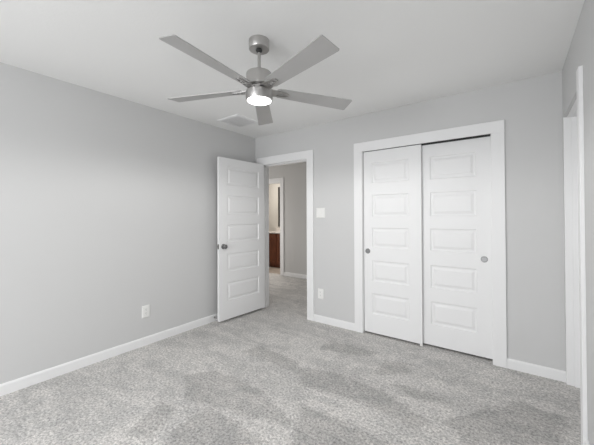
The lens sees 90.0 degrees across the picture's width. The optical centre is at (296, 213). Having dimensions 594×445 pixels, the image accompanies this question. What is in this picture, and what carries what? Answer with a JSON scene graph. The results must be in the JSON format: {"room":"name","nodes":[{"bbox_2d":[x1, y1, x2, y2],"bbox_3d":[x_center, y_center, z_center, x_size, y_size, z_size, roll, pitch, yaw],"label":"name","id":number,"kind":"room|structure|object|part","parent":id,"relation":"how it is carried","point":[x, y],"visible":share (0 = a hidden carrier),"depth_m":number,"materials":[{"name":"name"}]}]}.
{"room":"empty bedroom","nodes":[
{"label":"empty bedroom","id":0,"kind":"room"},
{"bbox_2d":[0,62,254,383],"bbox_3d":[-2.100,0.107,2.369,0.115,2.440,5.132,-1,-1,36],"label":"wall","id":1,"kind":"structure","parent":0,"point":[108,203],"depth_m":2.67,"materials":[{"name":"grey paint"}]},
{"bbox_2d":[0,313,217,395],"bbox_3d":[-2.078,1.285,2.273,0.014,0.083,5.017,-1,-1,36],"label":"baseboard","id":2,"kind":"structure","parent":1,"relation":"attached to","point":[29,380],"depth_m":2.64,"materials":[{"name":"white paint"}]},
{"bbox_2d":[142,304,149,317],"bbox_3d":[-1.535,0.991,3.020,0.009,0.122,0.078,-1,-1,36],"label":"wall outlet","id":3,"kind":"object","parent":1,"relation":"attached to","point":[145,309],"visible":1,"depth_m":3.02,"materials":[{"name":"white plastic"}]},
{"bbox_2d":[269,183,279,230],"bbox_3d":[-0.442,0.155,8.179,2.400,2.440,0.100,-1,-1,36],"label":"wall","id":4,"kind":"structure","parent":0,"point":[273,188],"depth_m":8.28,"materials":[{"name":"white paint"}]},
{"bbox_2d":[278,187,279,226],"bbox_3d":[-0.157,-0.199,7.896,0.880,1.080,0.022,-1,-1,36],"label":"wall mirror","id":5,"kind":"object","parent":4,"relation":"attached to","point":[278,187],"visible":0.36,"depth_m":8.12,"materials":[{"name":"black mirror"}]},
{"bbox_2d":[269,162,306,274],"bbox_3d":[0.366,0.133,6.155,3.900,2.440,0.115,-1,-1,36],"label":"wall","id":6,"kind":"structure","parent":0,"point":[295,185],"depth_m":6.39,"materials":[{"name":"grey paint"}]},
{"bbox_2d":[269,177,283,275],"bbox_3d":[-0.637,0.281,6.879,0.937,2.165,0.134,-1,-1,36],"label":"door frame","id":7,"kind":"structure","parent":6,"relation":"attached to","point":[274,180],"depth_m":6.58,"materials":[{"name":"white paint"}]},
{"bbox_2d":[284,272,306,278],"bbox_3d":[0.292,1.312,6.122,3.800,0.083,0.014,-1,-1,36],"label":"baseboard","id":8,"kind":"structure","parent":6,"relation":"attached to","point":[303,276],"depth_m":6.35,"materials":[{"name":"white paint"}]},
{"bbox_2d":[0,267,580,444],"bbox_3d":[-1.007,1.363,3.502,7.007,0.061,8.495,-1,-1,36],"label":"floor","id":9,"kind":"structure","parent":0,"point":[262,376],"depth_m":2.16,"materials":[{"name":"grey carpet"}]},
{"bbox_2d":[269,233,279,267],"bbox_3d":[-0.359,0.933,7.715,0.860,0.874,0.536,-1,-1,36],"label":"bathroom vanity","id":10,"kind":"object","parent":9,"relation":"on","point":[274,238],"visible":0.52,"depth_m":7.55,"materials":[{"name":"brown wood"}]},
{"bbox_3d":[-0.684,0.956,7.632,0.403,0.620,0.018,-1,-1,36],"label":"door","id":11,"kind":"part","parent":10,"relation":"part of","materials":[{"name":"brown wood"}]},
{"bbox_2d":[269,228,279,233],"bbox_3d":[-0.364,0.433,7.716,0.900,0.125,0.550,-1,-1,36],"label":"countertop","id":12,"kind":"structure","parent":10,"relation":"on","point":[277,231],"depth_m":7.89,"materials":[{"name":"white stone"}]},
{"bbox_3d":[-0.340,0.952,7.380,0.403,0.620,0.018,-1,-1,36],"label":"door","id":13,"kind":"part","parent":10,"relation":"part of","materials":[{"name":"brown wood"}]},
{"bbox_2d":[0,0,584,137],"bbox_3d":[-0.801,-1.168,1.317,4.045,0.080,5.192,-1,-1,36],"label":"ceiling","id":14,"kind":"structure","parent":0,"point":[391,53],"depth_m":1.98,"materials":[{"name":"white paint"}]},
{"bbox_2d":[217,114,257,127],"bbox_3d":[-0.698,-1.102,3.545,0.352,0.011,0.352,-1,-1,36],"label":"ceiling vent","id":15,"kind":"object","parent":14,"relation":"in","point":[237,120],"visible":0.98,"depth_m":3.52,"materials":[{"name":"white metal"}]},
{"bbox_2d":[159,34,351,124],"bbox_3d":[-0.263,-0.922,1.892,1.283,0.405,1.238,-1,-1,36],"label":"ceiling fan","id":16,"kind":"object","parent":14,"relation":"hanging from","point":[259,81],"visible":1,"depth_m":1.84,"materials":[{"name":"silver metal"}]},
{"bbox_3d":[-0.617,-0.804,2.031,0.542,0.006,0.128,0,10,16],"label":"blade","id":17,"kind":"part","parent":16,"relation":"part of","materials":[{"name":"silver metal"}]},
{"bbox_3d":[-0.459,-0.816,1.605,0.128,0.006,0.542,13,6,33],"label":"blade","id":18,"kind":"part","parent":16,"relation":"part of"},
{"bbox_2d":[247,96,270,105],"bbox_3d":[-0.245,-0.728,1.926,0.153,0.017,0.153,-1,-1,36],"label":"diffuser","id":19,"kind":"object","parent":16,"relation":"attached to","point":[255,100],"depth_m":1.89,"materials":[{"name":"white glass"}]},
{"bbox_3d":[-0.260,-0.791,2.312,0.128,0.006,0.542,-11,-1,-3],"label":"blade","id":20,"kind":"part","parent":16,"relation":"part of","materials":[{"name":"silver metal"}]},
{"bbox_3d":[-0.006,-0.810,1.623,0.128,0.006,0.542,17,-11,-37],"label":"blade","id":21,"kind":"part","parent":16,"relation":"part of","materials":[{"name":"silver metal"}]},
{"bbox_3d":[0.117,-0.794,2.060,0.542,0.006,0.128,1,-14,-20],"label":"blade","id":22,"kind":"part","parent":16,"relation":"part of","materials":[{"name":"silver metal"}]},
{"bbox_2d":[255,71,565,370],"bbox_3d":[0.779,0.105,3.366,3.345,2.440,0.115,-1,-1,36],"label":"wall","id":23,"kind":"structure","parent":0,"point":[531,110],"depth_m":2.53,"materials":[{"name":"grey paint"}]},
{"bbox_2d":[217,157,264,321],"bbox_3d":[-0.713,0.306,3.897,0.147,2.000,0.780,-1,-1,39],"label":"door","id":24,"kind":"structure","parent":23,"relation":"in","point":[240,184],"depth_m":3.84,"materials":[{"name":"white paint"}]},
{"bbox_2d":[257,150,313,320],"bbox_3d":[-0.143,0.268,4.043,0.966,2.135,0.153,-1,-1,36],"label":"door frame","id":25,"kind":"structure","parent":23,"relation":"attached to","point":[307,156],"depth_m":3.76,"materials":[{"name":"white paint"}]},
{"bbox_2d":[316,208,324,217],"bbox_3d":[0.289,-0.013,3.650,0.122,0.122,0.010,-1,-1,36],"label":"light switch","id":26,"kind":"object","parent":23,"relation":"attached to","point":[320,212],"visible":1,"depth_m":3.65,"materials":[{"name":"white plastic"}]},
{"bbox_2d":[318,288,323,298],"bbox_3d":[0.289,0.980,3.643,0.078,0.122,0.009,-1,-1,36],"label":"wall outlet","id":27,"kind":"object","parent":23,"relation":"attached to","point":[320,291],"visible":1,"depth_m":3.64,"materials":[{"name":"white plastic"}]},
{"bbox_2d":[366,134,489,151],"bbox_3d":[1.255,-0.711,3.021,1.198,0.040,0.087,-1,-1,36],"label":"sliding track","id":28,"kind":"object","parent":23,"relation":"attached to","point":[486,135],"visible":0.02,"depth_m":2.86,"materials":[{"name":"grey metal"}]},
{"bbox_2d":[364,144,422,343],"bbox_3d":[1.007,0.304,3.161,0.611,1.997,0.036,-1,-1,36],"label":"door","id":29,"kind":"structure","parent":28,"relation":"hanging from","point":[393,263],"depth_m":3.13,"materials":[{"name":"white paint"}]},
{"bbox_2d":[354,120,506,367],"bbox_3d":[1.254,0.259,3.005,1.406,2.123,0.134,-1,-1,36],"label":"trim","id":30,"kind":"structure","parent":23,"relation":"attached to","point":[496,129],"depth_m":2.59,"materials":[{"name":"white paint"}]},
{"bbox_2d":[314,314,565,382],"bbox_3d":[1.153,1.279,3.004,2.335,0.083,0.014,-1,-1,36],"label":"baseboard","id":31,"kind":"structure","parent":23,"relation":"attached to","point":[547,372],"depth_m":2.47,"materials":[{"name":"white paint"}]},
{"bbox_2d":[422,136,492,358],"bbox_3d":[1.497,0.297,2.851,0.622,2.001,0.036,-1,-1,36],"label":"door","id":32,"kind":"structure","parent":23,"relation":"in","point":[456,175],"depth_m":2.81,"materials":[{"name":"white paint"}]},
{"bbox_3d":[1.695,0.411,2.688,0.057,0.057,0.008,-1,-1,36],"label":"finger pull","id":33,"kind":"part","parent":32,"relation":"part of","materials":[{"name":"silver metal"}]},
{"bbox_2d":[562,0,593,444],"bbox_3d":[0.906,0.079,0.616,0.115,2.440,5.867,-1,-1,36],"label":"wall","id":34,"kind":"structure","parent":0,"point":[581,49],"depth_m":1.56,"materials":[{"name":"grey paint"}]},
{"bbox_2d":[563,65,587,444],"bbox_3d":[1.865,0.246,1.935,0.134,2.123,0.851,-1,-1,36],"label":"door frame","id":35,"kind":"structure","parent":34,"relation":"attached to","point":[573,124],"depth_m":2.24,"materials":[{"name":"white paint"}]}
]}

